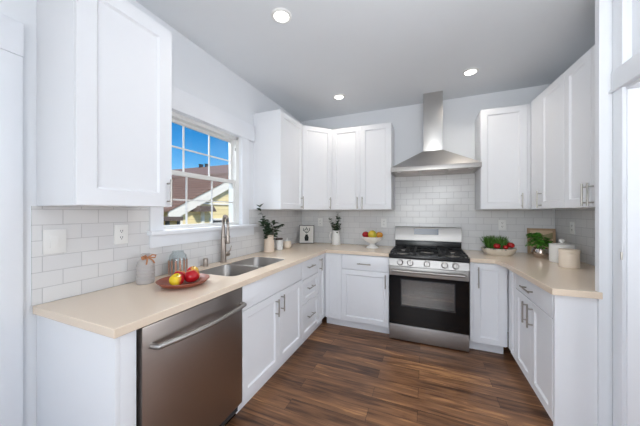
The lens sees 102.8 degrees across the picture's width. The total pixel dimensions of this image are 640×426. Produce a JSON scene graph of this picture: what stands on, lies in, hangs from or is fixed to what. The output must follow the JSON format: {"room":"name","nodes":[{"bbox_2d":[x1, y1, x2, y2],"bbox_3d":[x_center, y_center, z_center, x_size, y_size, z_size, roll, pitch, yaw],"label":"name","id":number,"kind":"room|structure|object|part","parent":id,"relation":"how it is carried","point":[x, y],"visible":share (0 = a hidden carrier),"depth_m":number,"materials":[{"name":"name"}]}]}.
{"room":"kitchen","nodes":[
{"label":"kitchen","id":0,"kind":"room"},
{"bbox_2d":[0,0,301,425],"bbox_3d":[-1.593,-0.009,0.929,0.150,2.747,6.500,0,0,22],"label":"wall","id":1,"kind":"structure","parent":0,"point":[195,72],"depth_m":1.24,"materials":[{"name":"paint"}]},
{"bbox_2d":[0,13,23,425],"bbox_3d":[-1.705,0.245,0.430,0.024,2.240,1.652,0,0,22],"label":"door","id":2,"kind":"structure","parent":1,"relation":"in","point":[11,30],"depth_m":1.15,"materials":[{"name":"white paint"}]},
{"bbox_2d":[37,0,172,206],"bbox_3d":[-1.116,-0.556,1.381,0.383,1.051,0.456,0,0,22],"label":"upper cabinet","id":3,"kind":"object","parent":1,"relation":"attached to","point":[104,67],"visible":1,"depth_m":1.23,"materials":[{"name":"white paint"}]},
{"bbox_3d":[-0.882,-0.115,1.498,0.039,0.150,0.012,0,0,22],"label":"handle","id":4,"kind":"part","parent":3,"relation":"part of","materials":[{"name":"silver metal"}]},
{"bbox_2d":[31,206,301,305],"bbox_3d":[-0.831,0.211,2.564,0.008,0.480,2.896,0,0,22],"label":"wall tile","id":5,"kind":"structure","parent":1,"relation":"attached to","point":[91,261],"depth_m":1.50,"materials":[{"name":"white tile"}]},
{"bbox_2d":[43,229,65,254],"bbox_3d":[-1.345,0.149,1.296,0.010,0.122,0.088,0,0,22],"label":"light switch","id":6,"kind":"object","parent":5,"relation":"attached to","point":[54,240],"visible":1,"depth_m":1.29,"materials":[{"name":"white plastic"}]},
{"bbox_2d":[114,225,127,244],"bbox_3d":[-1.229,0.138,1.579,0.009,0.118,0.076,0,0,22],"label":"wall outlet","id":7,"kind":"object","parent":5,"relation":"attached to","point":[120,231],"visible":1,"depth_m":1.57,"materials":[{"name":"white plastic"}]},
{"bbox_2d":[147,85,258,247],"bbox_3d":[-0.987,-0.344,2.296,0.185,1.182,1.187,0,0,22],"label":"window","id":8,"kind":"structure","parent":1,"relation":"in","point":[160,235],"depth_m":2.26,"materials":[{"name":"white paint"}]},
{"bbox_3d":[-1.046,-0.105,2.223,0.028,0.441,0.850,0,0,22],"label":"sash","id":9,"kind":"part","parent":8,"relation":"part of","materials":[{"name":"plastic"}]},
{"bbox_3d":[-1.057,-0.318,2.228,0.108,0.895,0.910,0,0,22],"label":"frame","id":10,"kind":"part","parent":8,"relation":"part of","materials":[{"name":"plastic"}]},
{"bbox_3d":[-1.078,-0.515,2.236,0.028,0.440,0.850,0,0,22],"label":"sash","id":11,"kind":"part","parent":8,"relation":"part of","materials":[{"name":"plastic"}]},
{"bbox_2d":[253,109,303,209],"bbox_3d":[-0.455,-0.556,2.981,0.383,1.051,0.527,0,0,22],"label":"upper cabinet","id":12,"kind":"object","parent":1,"relation":"attached to","point":[278,144],"visible":1,"depth_m":2.78,"materials":[{"name":"white paint"}]},
{"bbox_3d":[-0.323,-0.556,2.927,0.020,1.047,0.524,0,0,22],"label":"door","id":13,"kind":"part","parent":12,"relation":"part of","materials":[{"name":"white paint"}]},
{"bbox_2d":[301,125,331,209],"bbox_3d":[-0.117,-0.556,3.480,0.627,1.051,0.655,0,0,22],"label":"upper cabinet","id":14,"kind":"object","parent":1,"relation":"attached to","point":[317,142],"visible":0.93,"depth_m":3.26,"materials":[{"name":"white paint"}]},
{"bbox_2d":[135,0,594,121],"bbox_3d":[0.542,-1.432,0.073,4.750,0.100,6.750,0,0,22],"label":"ceiling","id":15,"kind":"structure","parent":0,"point":[377,54],"depth_m":2.11,"materials":[{"name":"paint"}]},
{"bbox_2d":[271,7,291,23],"bbox_3d":[-0.271,-1.376,1.796,0.144,0.012,0.144,0,0,22],"label":"recessed light","id":16,"kind":"object","parent":15,"relation":"in","point":[280,15],"visible":1,"depth_m":1.78,"materials":[{"name":"white plastic"}]},
{"bbox_2d":[333,94,344,99],"bbox_3d":[0.228,-1.376,3.055,0.144,0.012,0.144,0,0,22],"label":"recessed light","id":17,"kind":"object","parent":15,"relation":"in","point":[336,96],"visible":1,"depth_m":3.04,"materials":[{"name":"white plastic"}]},
{"bbox_2d":[462,67,478,75],"bbox_3d":[1.480,-1.376,2.511,0.144,0.012,0.144,0,0,22],"label":"recessed light","id":18,"kind":"object","parent":15,"relation":"in","point":[471,71],"visible":1,"depth_m":2.50,"materials":[{"name":"white plastic"}]},
{"bbox_2d":[226,317,552,425],"bbox_3d":[0.542,1.405,0.073,4.750,0.080,6.750,0,0,22],"label":"floor","id":19,"kind":"structure","parent":0,"point":[340,375],"depth_m":1.97,"materials":[{"name":"brown wood"}]},
{"bbox_2d":[37,315,135,425],"bbox_3d":[-1.079,0.927,1.162,0.618,0.875,0.080,0,0,22],"label":"end panel","id":20,"kind":"object","parent":19,"relation":"on","point":[85,378],"visible":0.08,"depth_m":1.09,"materials":[{"name":"white paint"}]},
{"bbox_2d":[136,287,246,425],"bbox_3d":[-0.883,0.929,1.495,0.689,0.872,0.662,0,0,22],"label":"dishwasher","id":21,"kind":"object","parent":19,"relation":"on","point":[189,361],"visible":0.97,"depth_m":1.34,"materials":[{"name":"silver metal"}]},
{"bbox_3d":[-0.597,0.599,1.395,0.086,0.035,0.616,0,0,22],"label":"handle","id":22,"kind":"part","parent":21,"relation":"part of","materials":[{"name":"silver metal"}]},
{"bbox_2d":[236,263,301,413],"bbox_3d":[-0.612,0.927,2.228,0.647,0.875,0.891,0,0,22],"label":"base cabinet","id":23,"kind":"object","parent":19,"relation":"on","point":[272,315],"visible":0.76,"depth_m":2.01,"materials":[{"name":"white paint"}]},
{"bbox_2d":[33,242,393,338],"bbox_3d":[-0.194,0.470,2.296,1.372,0.038,2.886,0,0,22],"label":"countertop","id":24,"kind":"structure","parent":23,"relation":"on","point":[117,311],"depth_m":1.36,"materials":[{"name":"beige stone"}]},
{"bbox_2d":[136,253,155,284],"bbox_3d":[-1.109,0.357,1.625,0.102,0.187,0.102,0,0,22],"label":"jar","id":25,"kind":"object","parent":24,"relation":"on","point":[145,270],"visible":1,"depth_m":1.59,"materials":[{"name":"grey ceramic"}]},
{"bbox_2d":[168,250,187,274],"bbox_3d":[-1.032,0.366,1.857,0.125,0.170,0.124,0,0,22],"label":"glass jar","id":26,"kind":"object","parent":24,"relation":"on","point":[183,250],"visible":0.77,"depth_m":1.81,"materials":[{"name":"clear glass"}]},
{"bbox_2d":[155,273,209,288],"bbox_3d":[-0.845,0.432,1.585,0.296,0.037,0.296,0,0,22],"label":"wooden plate","id":27,"kind":"object","parent":24,"relation":"on","point":[163,282],"visible":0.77,"depth_m":1.54,"materials":[{"name":"red wood"}]},
{"bbox_2d":[169,273,183,284],"bbox_3d":[-0.855,0.402,1.522,0.079,0.075,0.080,0,0,22],"label":"apple","id":28,"kind":"object","parent":27,"relation":"on","point":[175,279],"visible":0.93,"depth_m":1.50,"materials":[{"name":"yellow food"}]},
{"bbox_2d":[174,271,184,276],"bbox_3d":[-0.889,0.401,1.616,0.076,0.072,0.076,0,0,22],"label":"apple","id":29,"kind":"object","parent":27,"relation":"on","point":[179,272],"visible":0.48,"depth_m":1.60,"materials":[{"name":"red food"}]},
{"bbox_2d":[184,269,199,282],"bbox_3d":[-0.802,0.397,1.600,0.090,0.086,0.090,0,0,22],"label":"apple","id":30,"kind":"object","parent":27,"relation":"on","point":[193,275],"visible":1,"depth_m":1.57,"materials":[{"name":"red food"}]},
{"bbox_2d":[187,266,198,270],"bbox_3d":[-0.840,0.390,1.687,0.074,0.070,0.074,0,0,22],"label":"apple","id":31,"kind":"object","parent":27,"relation":"on","point":[191,267],"visible":0.42,"depth_m":1.68,"materials":[{"name":"yellow food"}]},
{"bbox_2d":[202,258,208,266],"bbox_3d":[-0.952,0.417,2.125,0.048,0.067,0.048,0,0,22],"label":"air gap","id":32,"kind":"object","parent":24,"relation":"on","point":[205,260],"visible":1,"depth_m":2.11,"materials":[{"name":"silver metal"}]},
{"bbox_2d":[220,215,231,262],"bbox_3d":[-0.842,0.236,2.267,0.101,0.430,0.218,0,0,-14],"label":"faucet","id":33,"kind":"object","parent":24,"relation":"on","point":[225,239],"visible":1,"depth_m":2.29,"materials":[{"name":"silver metal"}]},
{"bbox_2d":[199,257,284,275],"bbox_3d":[-0.632,0.576,2.195,0.376,0.241,0.753,0,0,22],"label":"double sink","id":34,"kind":"object","parent":24,"relation":"in","point":[240,267],"visible":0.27,"depth_m":2.20,"materials":[{"name":"metal"}]},
{"bbox_3d":[-0.709,0.576,2.008,0.376,0.241,0.347,0,0,22],"label":"bowl","id":35,"kind":"part","parent":34,"relation":"part of","materials":[{"name":"metal"}]},
{"bbox_3d":[-0.562,0.576,2.365,0.376,0.241,0.386,0,0,22],"label":"bowl","id":36,"kind":"part","parent":34,"relation":"part of","materials":[{"name":"metal"}]},
{"bbox_2d":[257,203,284,252],"bbox_3d":[-0.571,0.181,2.842,0.189,0.540,0.423,0,0,32],"label":"flower vase","id":37,"kind":"object","parent":24,"relation":"on","point":[269,233],"visible":1,"depth_m":2.84,"materials":[{"name":"ceramic"}]},
{"bbox_2d":[275,238,282,249],"bbox_3d":[-0.490,0.381,3.059,0.090,0.139,0.090,0,0,22],"label":"lidded canister","id":38,"kind":"object","parent":24,"relation":"on","point":[278,241],"visible":0.98,"depth_m":3.02,"materials":[{"name":"white ceramic"}]},
{"bbox_2d":[283,238,290,247],"bbox_3d":[-0.410,0.386,3.200,0.104,0.130,0.104,0,0,22],"label":"sugar pot","id":39,"kind":"object","parent":24,"relation":"on","point":[286,243],"visible":1,"depth_m":3.16,"materials":[{"name":"beige ceramic"}]},
{"bbox_2d":[299,225,313,242],"bbox_3d":[-0.194,0.321,3.718,0.215,0.259,0.100,0,0,0],"label":"picture frame","id":40,"kind":"object","parent":24,"relation":"on","point":[306,232],"visible":1,"depth_m":3.70,"materials":[{"name":"paper"}]},
{"bbox_2d":[329,212,341,244],"bbox_3d":[0.212,0.225,3.554,0.162,0.452,0.151,0,0,-23],"label":"pitcher","id":41,"kind":"object","parent":24,"relation":"on","point":[335,240],"visible":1,"depth_m":3.52,"materials":[{"name":"ceramic"}]},
{"bbox_2d":[362,236,382,248],"bbox_3d":[0.661,0.380,3.227,0.264,0.142,0.264,0,0,22],"label":"bowl","id":42,"kind":"object","parent":24,"relation":"on","point":[372,241],"visible":0.94,"depth_m":3.16,"materials":[{"name":"white ceramic"}]},
{"bbox_2d":[362,231,368,236],"bbox_3d":[0.582,0.282,3.239,0.092,0.087,0.092,0,0,22],"label":"apple","id":43,"kind":"object","parent":42,"relation":"on","point":[364,234],"visible":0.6,"depth_m":3.21,"materials":[{"name":"red food"}]},
{"bbox_2d":[368,230,376,237],"bbox_3d":[0.651,0.280,3.183,0.108,0.112,0.108,0,0,22],"label":"pear","id":44,"kind":"object","parent":42,"relation":"in","point":[371,233],"visible":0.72,"depth_m":3.14,"materials":[{"name":"yellow food"}]},
{"bbox_2d":[376,232,382,236],"bbox_3d":[0.740,0.281,3.182,0.084,0.083,0.084,0,0,22],"label":"orange","id":45,"kind":"object","parent":42,"relation":"on","point":[379,234],"visible":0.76,"depth_m":3.15,"materials":[{"name":"orange food"}]},
{"bbox_3d":[-0.439,0.970,1.926,0.020,0.600,0.462,0,0,22],"label":"door","id":46,"kind":"part","parent":23,"relation":"part of","materials":[{"name":"white paint"}]},
{"bbox_3d":[-0.358,0.581,2.123,0.020,0.168,0.888,0,0,22],"label":"false drawer","id":47,"kind":"part","parent":23,"relation":"part of","materials":[{"name":"white paint"}]},
{"bbox_3d":[-0.344,0.780,2.079,0.039,0.140,0.012,0,0,22],"label":"handle","id":48,"kind":"part","parent":23,"relation":"part of","materials":[{"name":"silver metal"}]},
{"bbox_3d":[-0.269,0.970,2.338,0.020,0.600,0.423,0,0,22],"label":"door","id":49,"kind":"part","parent":23,"relation":"part of","materials":[{"name":"white paint"}]},
{"bbox_2d":[298,256,317,347],"bbox_3d":[-0.361,0.927,2.835,0.647,0.875,0.416,0,0,22],"label":"base cabinet","id":50,"kind":"object","parent":19,"relation":"on","point":[309,279],"visible":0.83,"depth_m":2.71,"materials":[{"name":"white paint"}]},
{"bbox_3d":[-0.107,0.590,2.730,0.020,0.183,0.413,0,0,22],"label":"drawer","id":51,"kind":"part","parent":50,"relation":"part of","materials":[{"name":"white paint"}]},
{"bbox_3d":[-0.107,1.101,2.730,0.020,0.338,0.413,0,0,22],"label":"drawer","id":52,"kind":"part","parent":50,"relation":"part of","materials":[{"name":"white paint"}]},
{"bbox_3d":[-0.107,0.807,2.730,0.020,0.240,0.413,0,0,22],"label":"drawer","id":53,"kind":"part","parent":50,"relation":"part of","materials":[{"name":"white paint"}]},
{"bbox_2d":[314,253,324,330],"bbox_3d":[-0.129,0.927,3.395,0.647,0.875,0.791,0,0,22],"label":"base cabinet","id":54,"kind":"object","parent":19,"relation":"on","point":[321,258],"visible":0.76,"depth_m":3.03,"materials":[{"name":"white paint"}]},
{"bbox_3d":[0.008,0.884,3.008,0.020,0.771,0.176,0,0,22],"label":"door","id":55,"kind":"part","parent":54,"relation":"part of","materials":[{"name":"white paint"}]},
{"bbox_2d":[325,253,388,333],"bbox_3d":[0.517,0.927,3.211,0.752,0.875,0.647,0,0,22],"label":"base cabinet","id":56,"kind":"object","parent":19,"relation":"on","point":[356,286],"visible":0.95,"depth_m":2.95,"materials":[{"name":"white paint"}]},
{"bbox_3d":[0.163,0.884,3.065,0.206,0.771,0.020,0,0,22],"label":"filler panel","id":57,"kind":"part","parent":56,"relation":"part of","materials":[{"name":"white paint"}]},
{"bbox_3d":[0.509,0.581,2.917,0.540,0.164,0.020,0,0,22],"label":"drawer","id":58,"kind":"part","parent":56,"relation":"part of","materials":[{"name":"white paint"}]},
{"bbox_3d":[0.509,0.970,2.917,0.540,0.600,0.020,0,0,22],"label":"door","id":59,"kind":"part","parent":56,"relation":"part of","materials":[{"name":"white paint"}]},
{"bbox_2d":[389,226,469,351],"bbox_3d":[1.205,0.769,2.878,0.758,1.168,0.699,0,0,22],"label":"gas range","id":60,"kind":"object","parent":19,"relation":"on","point":[429,269],"visible":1,"depth_m":2.68,"materials":[{"name":"metal"}]},
{"bbox_3d":[0.934,0.530,2.645,0.062,0.062,0.048,0,0,22],"label":"knob","id":61,"kind":"part","parent":60,"relation":"part of","materials":[{"name":"metal"}]},
{"bbox_3d":[1.082,0.530,2.583,0.062,0.062,0.048,0,0,22],"label":"knob","id":62,"kind":"part","parent":60,"relation":"part of","materials":[{"name":"metal"}]},
{"bbox_3d":[1.326,0.272,3.170,0.758,0.174,0.060,0,0,22],"label":"display panel","id":63,"kind":"part","parent":60,"relation":"part of","materials":[{"name":"silver metal"}]},
{"bbox_3d":[1.101,1.273,2.626,0.752,0.160,0.034,0,0,22],"label":"storage drawer","id":64,"kind":"part","parent":60,"relation":"part of","materials":[{"name":"silver metal"}]},
{"bbox_2d":[389,265,468,334],"bbox_3d":[1.188,0.882,2.837,0.752,0.610,0.609,0,0,22],"label":"oven","id":65,"kind":"object","parent":60,"relation":"in","point":[434,299],"depth_m":2.65,"materials":[{"name":"silver metal"}]},
{"bbox_2d":[389,245,469,262],"bbox_3d":[1.207,0.456,2.882,0.758,0.071,0.600,0,0,22],"label":"cooktop","id":66,"kind":"object","parent":60,"relation":"in","point":[414,253],"depth_m":2.72,"materials":[{"name":"metal"}]},
{"bbox_3d":[1.098,0.532,2.618,0.758,0.079,0.051,0,0,22],"label":"control panel","id":67,"kind":"part","parent":60,"relation":"part of","materials":[{"name":"silver metal"}]},
{"bbox_3d":[1.231,0.530,2.522,0.062,0.062,0.048,0,0,22],"label":"knob","id":68,"kind":"part","parent":60,"relation":"part of","materials":[{"name":"metal"}]},
{"bbox_3d":[1.323,0.530,2.484,0.062,0.062,0.048,0,0,22],"label":"knob","id":69,"kind":"part","parent":60,"relation":"part of","materials":[{"name":"metal"}]},
{"bbox_2d":[469,262,506,353],"bbox_3d":[1.723,0.927,2.712,0.305,0.875,0.647,0,0,22],"label":"base cabinet","id":70,"kind":"object","parent":19,"relation":"on","point":[487,281],"visible":0.92,"depth_m":2.46,"materials":[{"name":"white paint"}]},
{"bbox_2d":[509,270,515,359],"bbox_3d":[1.972,0.927,2.178,0.560,0.875,0.218,0,0,22],"label":"base cabinet","id":71,"kind":"object","parent":19,"relation":"on","point":[512,276],"visible":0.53,"depth_m":2.27,"materials":[{"name":"white paint"}]},
{"bbox_2d":[516,274,552,420],"bbox_3d":[1.780,0.927,1.766,0.599,0.875,0.686,0,0,22],"label":"base cabinet","id":72,"kind":"object","parent":19,"relation":"on","point":[534,305],"visible":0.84,"depth_m":1.80,"materials":[{"name":"white paint"}]},
{"bbox_3d":[1.615,0.959,2.020,0.020,0.621,0.340,0,0,22],"label":"door","id":73,"kind":"part","parent":72,"relation":"part of","materials":[{"name":"white paint"}]},
{"bbox_3d":[1.545,0.755,1.928,0.039,0.160,0.012,0,0,22],"label":"handle","id":74,"kind":"part","parent":72,"relation":"part of","materials":[{"name":"silver metal"}]},
{"bbox_3d":[1.533,0.575,1.900,0.039,0.012,0.180,0,0,22],"label":"handle","id":75,"kind":"part","parent":72,"relation":"part of","materials":[{"name":"silver metal"}]},
{"bbox_3d":[1.508,0.755,1.840,0.039,0.160,0.012,0,0,22],"label":"handle","id":76,"kind":"part","parent":72,"relation":"part of","materials":[{"name":"silver metal"}]},
{"bbox_2d":[463,250,602,298],"bbox_3d":[1.848,0.470,2.162,0.962,0.038,1.574,0,0,22],"label":"countertop","id":77,"kind":"structure","parent":72,"relation":"on","point":[547,275],"depth_m":1.91,"materials":[{"name":"beige stone"}]},
{"bbox_2d":[479,235,516,255],"bbox_3d":[1.884,0.346,2.708,0.340,0.210,0.256,0,0,22],"label":"oval bowl","id":78,"kind":"object","parent":77,"relation":"on","point":[489,249],"visible":0.86,"depth_m":2.69,"materials":[{"name":"stone"}]},
{"bbox_2d":[493,243,500,248],"bbox_3d":[1.848,0.353,2.670,0.064,0.058,0.064,0,0,22],"label":"tomato","id":79,"kind":"object","parent":78,"relation":"on","point":[496,245],"visible":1,"depth_m":2.65,"materials":[{"name":"red food"}]},
{"bbox_3d":[1.898,0.415,2.716,0.320,0.071,0.230,0,0,22],"label":"dish","id":80,"kind":"part","parent":78,"relation":"part of","materials":[{"name":"ceramic"}]},
{"bbox_2d":[507,242,514,247],"bbox_3d":[1.991,0.344,2.665,0.067,0.061,0.068,0,0,22],"label":"tomato","id":81,"kind":"object","parent":78,"relation":"on","point":[510,245],"visible":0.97,"depth_m":2.64,"materials":[{"name":"red food"}]},
{"bbox_2d":[525,232,553,258],"bbox_3d":[2.181,0.327,2.524,0.246,0.247,0.238,0,0,-16],"label":"potted herb","id":82,"kind":"object","parent":77,"relation":"on","point":[537,252],"visible":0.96,"depth_m":2.50,"materials":[{"name":"green plant"}]},
{"bbox_2d":[531,247,548,258],"bbox_3d":[2.178,0.404,2.524,0.140,0.094,0.140,0,0,22],"label":"pot","id":83,"kind":"object","parent":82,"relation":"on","point":[539,252],"depth_m":2.48,"materials":[{"name":"silver metal"}]},
{"bbox_2d":[527,228,555,253],"bbox_3d":[2.374,0.314,2.741,0.235,0.274,0.056,0,0,30],"label":"wooden board","id":84,"kind":"object","parent":77,"relation":"on","point":[548,233],"visible":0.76,"depth_m":2.74,"materials":[{"name":"brown wood"}]},
{"bbox_3d":[2.375,0.314,2.743,0.195,0.234,0.040,0,0,30],"label":"panel","id":85,"kind":"part","parent":84,"relation":"part of","materials":[{"name":"brown wood"}]},
{"bbox_2d":[549,239,574,262],"bbox_3d":[2.178,0.346,2.303,0.176,0.210,0.176,0,0,22],"label":"canister","id":86,"kind":"object","parent":77,"relation":"on","point":[553,247],"visible":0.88,"depth_m":2.28,"materials":[{"name":"ceramic"}]},
{"bbox_3d":[2.178,0.271,2.303,0.176,0.060,0.176,0,0,22],"label":"lid","id":87,"kind":"part","parent":86,"relation":"part of","materials":[{"name":"white ceramic"}]},
{"bbox_2d":[558,248,580,268],"bbox_3d":[2.034,0.378,2.086,0.132,0.146,0.132,0,0,22],"label":"canister","id":88,"kind":"object","parent":77,"relation":"on","point":[567,258],"visible":1,"depth_m":2.04,"materials":[{"name":"ceramic"}]},
{"bbox_3d":[2.034,0.318,2.086,0.132,0.026,0.132,0,0,22],"label":"lid","id":89,"kind":"part","parent":88,"relation":"part of","materials":[{"name":"beige ceramic"}]},
{"bbox_3d":[1.549,0.571,1.861,0.020,0.144,0.683,0,0,22],"label":"drawer","id":90,"kind":"part","parent":72,"relation":"part of","materials":[{"name":"white paint"}]},
{"bbox_3d":[1.483,0.959,1.703,0.020,0.621,0.340,0,0,22],"label":"door","id":91,"kind":"part","parent":72,"relation":"part of","materials":[{"name":"white paint"}]},
{"bbox_2d":[553,295,596,425],"bbox_3d":[1.493,0.927,1.498,0.190,0.875,0.019,0,0,22],"label":"end panel","id":92,"kind":"object","parent":19,"relation":"on","point":[574,318],"visible":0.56,"depth_m":1.49,"materials":[{"name":"white paint"}]},
{"bbox_2d":[302,84,550,331],"bbox_3d":[1.226,-0.009,3.362,3.500,2.747,0.150,0,0,22],"label":"wall","id":93,"kind":"structure","parent":0,"point":[460,115],"depth_m":3.13,"materials":[{"name":"paint"}]},
{"bbox_2d":[332,122,394,209],"bbox_3d":[0.562,-0.556,3.347,0.760,1.051,0.383,0,0,22],"label":"upper cabinet","id":94,"kind":"object","parent":93,"relation":"attached to","point":[363,157],"visible":0.99,"depth_m":3.19,"materials":[{"name":"white paint"}]},
{"bbox_3d":[0.332,-0.556,3.288,0.378,1.047,0.020,0,0,22],"label":"door","id":95,"kind":"part","parent":94,"relation":"part of","materials":[{"name":"white paint"}]},
{"bbox_3d":[0.683,-0.556,3.142,0.376,1.047,0.020,0,0,22],"label":"door","id":96,"kind":"part","parent":94,"relation":"part of","materials":[{"name":"white paint"}]},
{"bbox_2d":[302,173,554,252],"bbox_3d":[1.121,0.010,3.320,3.022,1.010,0.008,0,0,22],"label":"wall tile","id":97,"kind":"structure","parent":93,"relation":"attached to","point":[435,200],"depth_m":3.18,"materials":[{"name":"white tile"}]},
{"bbox_2d":[318,218,322,225],"bbox_3d":[0.004,0.151,3.772,0.072,0.118,0.009,0,0,22],"label":"wall outlet","id":98,"kind":"object","parent":97,"relation":"attached to","point":[320,220],"visible":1,"depth_m":3.77,"materials":[{"name":"white plastic"}]},
{"bbox_2d":[381,219,386,226],"bbox_3d":[0.855,0.146,3.420,0.072,0.118,0.009,0,0,22],"label":"wall outlet","id":99,"kind":"object","parent":97,"relation":"attached to","point":[383,221],"visible":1,"depth_m":3.42,"materials":[{"name":"white plastic"}]},
{"bbox_2d":[498,220,505,229],"bbox_3d":[2.078,0.146,2.914,0.072,0.118,0.009,0,0,22],"label":"wall outlet","id":100,"kind":"object","parent":97,"relation":"attached to","point":[501,223],"visible":1,"depth_m":2.91,"materials":[{"name":"white plastic"}]},
{"bbox_2d":[391,91,481,176],"bbox_3d":[1.315,-0.919,2.977,0.896,0.924,0.488,0,0,22],"label":"range hood","id":101,"kind":"object","parent":93,"relation":"attached to","point":[433,160],"visible":1,"depth_m":2.91,"materials":[{"name":"silver metal"}]},
{"bbox_2d":[393,167,477,175],"bbox_3d":[1.314,-0.470,2.974,0.856,0.010,0.440,0,0,22],"label":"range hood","id":102,"kind":"object","parent":101,"relation":"on","point":[403,171],"depth_m":2.88,"materials":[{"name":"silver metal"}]},
{"bbox_2d":[475,104,530,209],"bbox_3d":[1.962,-0.556,2.768,0.430,1.051,0.383,0,0,22],"label":"upper cabinet","id":103,"kind":"object","parent":93,"relation":"attached to","point":[502,135],"visible":0.99,"depth_m":2.64,"materials":[{"name":"white paint"}]},
{"bbox_2d":[595,0,612,425],"bbox_3d":[1.877,-0.009,1.333,0.645,2.747,0.038,0,0,22],"label":"wall","id":104,"kind":"structure","parent":0,"point":[603,8],"depth_m":1.43,"materials":[{"name":"paint"}]},
{"bbox_2d":[627,0,631,59],"bbox_3d":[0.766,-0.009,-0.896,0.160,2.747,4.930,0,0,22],"label":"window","id":105,"kind":"structure","parent":104,"relation":"in","point":[629,2],"depth_m":1.33,"materials":[{"name":"paint"}]},
{"bbox_2d":[608,0,639,425],"bbox_3d":[1.486,-0.008,0.885,0.199,2.746,1.071,0,0,22],"label":"door","id":106,"kind":"structure","parent":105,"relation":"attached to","point":[625,76],"depth_m":1.33,"materials":[{"name":"white paint"}]},
{"bbox_3d":[1.419,-0.008,0.916,0.018,2.746,1.058,0,0,22],"label":"casing","id":107,"kind":"part","parent":106,"relation":"part of","materials":[{"name":"white paint"}]},
{"bbox_3d":[1.462,-1.013,0.906,0.030,0.485,0.892,0,0,22],"label":"transom panel","id":108,"kind":"part","parent":106,"relation":"part of","materials":[{"name":"white paint"}]},
{"bbox_3d":[2.325,-0.009,1.981,0.208,2.747,1.574,0,0,22],"label":"wall","id":109,"kind":"structure","parent":0,"visible":0},
{"bbox_2d":[531,73,594,208],"bbox_3d":[2.131,-0.556,2.205,0.393,1.051,0.607,0,0,19],"label":"upper cabinet","id":110,"kind":"object","parent":109,"relation":"attached to","point":[547,109],"visible":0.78,"depth_m":2.19,"materials":[{"name":"white paint"}]},
{"bbox_3d":[1.981,-0.115,2.314,0.039,0.150,0.012,0,0,19],"label":"handle","id":111,"kind":"part","parent":110,"relation":"part of","materials":[{"name":"silver metal"}]},
{"bbox_3d":[1.954,-0.556,2.147,0.020,1.047,0.379,0,0,19],"label":"door","id":112,"kind":"part","parent":110,"relation":"part of","materials":[{"name":"white paint"}]},
{"bbox_2d":[555,209,594,265],"bbox_3d":[2.271,0.211,2.019,0.008,0.480,1.515,0,0,19],"label":"wall tile","id":113,"kind":"structure","parent":109,"relation":"attached to","point":[583,239],"depth_m":2.33,"materials":[{"name":"white tile"}]},
{"bbox_2d":[570,222,574,233],"bbox_3d":[2.408,0.151,2.438,0.009,0.118,0.072,0,0,19],"label":"wall outlet","id":114,"kind":"object","parent":113,"relation":"attached to","point":[572,224],"visible":1,"depth_m":2.43,"materials":[{"name":"white plastic"}]},
{"bbox_2d":[564,45,594,207],"bbox_3d":[1.938,-0.556,1.654,0.393,1.051,0.556,0,0,19],"label":"upper cabinet","id":115,"kind":"object","parent":109,"relation":"attached to","point":[579,78],"visible":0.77,"depth_m":1.80,"materials":[{"name":"white paint"}]},
{"bbox_3d":[1.771,-0.115,1.712,0.039,0.150,0.012,0,0,19],"label":"handle","id":116,"kind":"part","parent":115,"relation":"part of","materials":[{"name":"silver metal"}]},
{"bbox_3d":[1.753,-0.115,1.659,0.039,0.150,0.012,0,0,19],"label":"handle","id":117,"kind":"part","parent":115,"relation":"part of","materials":[{"name":"silver metal"}]},
{"bbox_3d":[1.748,-0.556,1.558,0.020,1.047,0.247,0,0,19],"label":"door","id":118,"kind":"part","parent":115,"relation":"part of","materials":[{"name":"white paint"}]},
{"label":"outside","id":119,"kind":"structure","parent":0,"visible":0},
{"bbox_3d":[-15.419,2.015,19.900,39.800,0.100,55.000,0,0,22],"label":"ground","id":120,"kind":"structure","parent":119,"visible":0},
{"bbox_2d":[164,217,182,224],"bbox_3d":[-4.184,1.045,6.399,0.720,1.840,1.130,0,0,22],"label":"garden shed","id":121,"kind":"object","parent":120,"relation":"on","point":[167,220],"visible":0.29,"depth_m":6.56,"materials":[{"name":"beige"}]},
{"bbox_2d":[164,175,228,223],"bbox_3d":[-4.569,0.270,10.221,3.450,3.390,5.600,0,0,22],"label":"house","id":122,"kind":"structure","parent":120,"relation":"on","point":[198,189],"depth_m":8.52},
{"bbox_2d":[172,164,228,179],"bbox_3d":[-8.918,-0.685,18.349,13.600,5.300,5.700,0,0,22],"label":"house","id":123,"kind":"structure","parent":120,"relation":"on","point":[218,170],"depth_m":15.64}
]}

